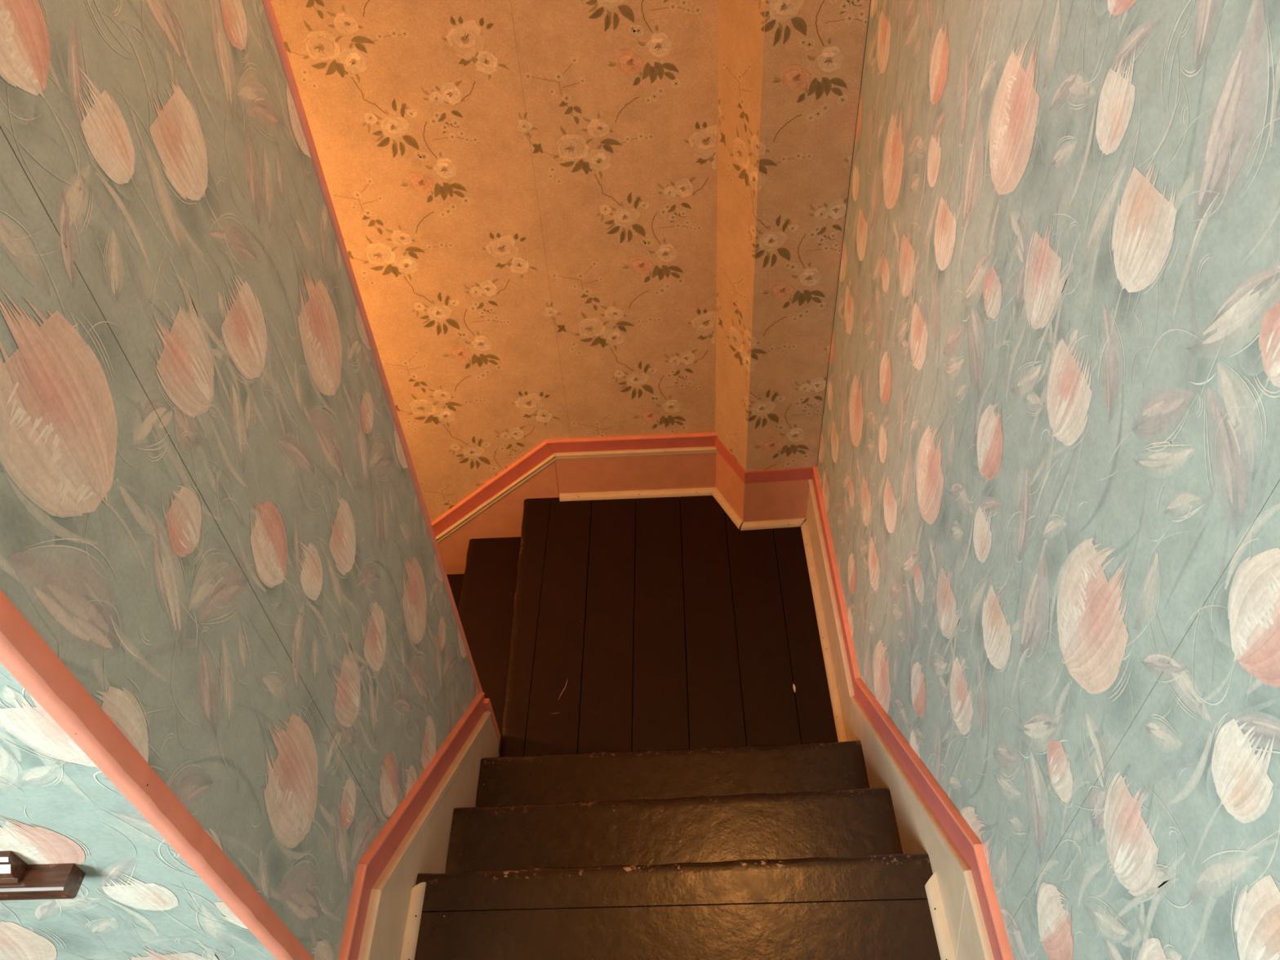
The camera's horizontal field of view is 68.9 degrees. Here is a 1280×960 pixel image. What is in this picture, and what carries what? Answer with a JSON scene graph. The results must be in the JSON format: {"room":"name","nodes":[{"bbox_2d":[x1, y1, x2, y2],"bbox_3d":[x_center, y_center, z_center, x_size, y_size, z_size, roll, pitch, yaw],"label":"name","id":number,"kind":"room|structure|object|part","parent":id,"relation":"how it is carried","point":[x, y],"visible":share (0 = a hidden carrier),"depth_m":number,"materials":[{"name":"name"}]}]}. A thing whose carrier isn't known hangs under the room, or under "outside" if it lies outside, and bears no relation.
{"room":"staircase","nodes":[
{"label":"staircase","id":0,"kind":"room"},
{"bbox_2d":[0,672,270,959],"bbox_3d":[-1.282,0.128,0.759,1.621,2.680,0.101,-2,45,2],"label":"wall","id":1,"kind":"structure","parent":0,"point":[113,914],"depth_m":0.99,"materials":[{"name":"paper"}]},
{"bbox_2d":[0,850,85,900],"bbox_3d":[-0.918,0.414,0.956,0.674,0.059,0.027,-2,45,2],"label":"wooden ledge","id":2,"kind":"object","parent":1,"relation":"attached to","point":[19,880],"visible":1,"depth_m":0.95,"materials":[{"name":"brown wood"}]},
{"bbox_3d":[-0.943,0.402,0.950,0.626,0.032,0.020,-2,45,2],"label":"moulding","id":3,"kind":"part","parent":2,"relation":"part of","materials":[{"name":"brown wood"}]},
{"bbox_2d":[0,0,499,959],"bbox_3d":[-0.477,0.443,1.629,0.101,4.430,0.882,-2,45,2],"label":"wall","id":4,"kind":"structure","parent":0,"point":[211,517],"depth_m":1.01,"materials":[{"name":"paper"}]},
{"bbox_2d":[0,589,314,959],"bbox_3d":[-0.484,-0.054,0.530,0.020,2.180,0.029,-2,45,2],"label":"trim","id":5,"kind":"structure","parent":4,"relation":"attached to","point":[24,653],"depth_m":0.83,"materials":[{"name":"pink paint"}]},
{"bbox_2d":[261,0,483,693],"bbox_3d":[-0.473,-0.449,1.365,0.020,2.795,0.019,-2,45,2],"label":"trim","id":6,"kind":"structure","parent":4,"relation":"attached to","point":[268,6],"depth_m":1.50,"materials":[{"name":"pink paint"}]},
{"bbox_2d":[337,692,500,959],"bbox_3d":[-0.390,0.696,1.877,0.040,0.812,0.882,-2,45,2],"label":"baseboard","id":7,"kind":"structure","parent":4,"relation":"attached to","point":[383,921],"depth_m":1.62,"materials":[{"name":"pink paint"}]},
{"bbox_2d":[271,0,719,522],"bbox_3d":[-1.090,-0.508,2.633,2.900,4.430,0.120,-2,45,2],"label":"wall","id":8,"kind":"structure","parent":0,"point":[523,193],"depth_m":2.37,"materials":[{"name":"paper"}]},
{"bbox_2d":[431,431,716,574],"bbox_3d":[-0.938,0.567,3.588,2.458,1.846,0.036,-2,45,2],"label":"baseboard","id":9,"kind":"structure","parent":8,"relation":"attached to","point":[677,464],"depth_m":3.03,"materials":[{"name":"pink paint"}]},
{"bbox_2d":[499,495,838,756],"bbox_3d":[0.080,0.443,2.719,0.925,0.061,1.081,-2,45,2],"label":"landing","id":10,"kind":"object","parent":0,"point":[660,623],"visible":0.73,"depth_m":2.68,"materials":[{"name":"brown paint"}]},
{"bbox_2d":[446,537,520,755],"bbox_3d":[-1.384,0.911,3.328,2.157,1.368,0.885,-2,45,2],"label":"flight","id":11,"kind":"object","parent":10,"relation":"attached to","point":[483,596],"visible":0.07,"depth_m":3.02,"materials":[{"name":"brown paint"}]},
{"bbox_2d":[445,740,902,873],"bbox_3d":[0.071,0.744,1.997,0.906,0.530,0.483,-2,45,2],"label":"flight","id":12,"kind":"object","parent":10,"relation":"on","point":[808,800],"visible":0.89,"depth_m":1.91,"materials":[{"name":"brown paint"}]},
{"bbox_2d":[414,853,941,959],"bbox_3d":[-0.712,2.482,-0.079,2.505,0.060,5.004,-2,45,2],"label":"stair tread","id":13,"kind":"structure","parent":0,"point":[877,907],"depth_m":1.59,"materials":[{"name":"brown paint"}]},
{"bbox_2d":[715,0,871,471],"bbox_3d":[0.323,-0.949,2.017,0.295,3.080,0.191,-2,45,2],"label":"wall","id":14,"kind":"structure","parent":0,"point":[790,72],"depth_m":2.22,"materials":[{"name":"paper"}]},
{"bbox_2d":[712,436,813,530],"bbox_3d":[0.356,0.037,2.900,0.344,0.236,0.138,19,49,22],"label":"baseboard","id":15,"kind":"structure","parent":14,"relation":"attached to","point":[775,498],"depth_m":2.90,"materials":[{"name":"paint"}]},
{"bbox_2d":[817,0,1279,959],"bbox_3d":[0.582,1.684,0.300,0.121,4.430,6.650,-2,45,2],"label":"wall","id":16,"kind":"structure","parent":0,"point":[1048,465],"depth_m":1.02,"materials":[{"name":"paper"}]},
{"bbox_2d":[800,466,1013,959],"bbox_3d":[0.524,2.061,0.434,0.036,0.812,6.310,-2,45,2],"label":"baseboard","id":17,"kind":"structure","parent":16,"relation":"attached to","point":[968,923],"depth_m":1.77,"materials":[{"name":"pink paint"}]}
]}

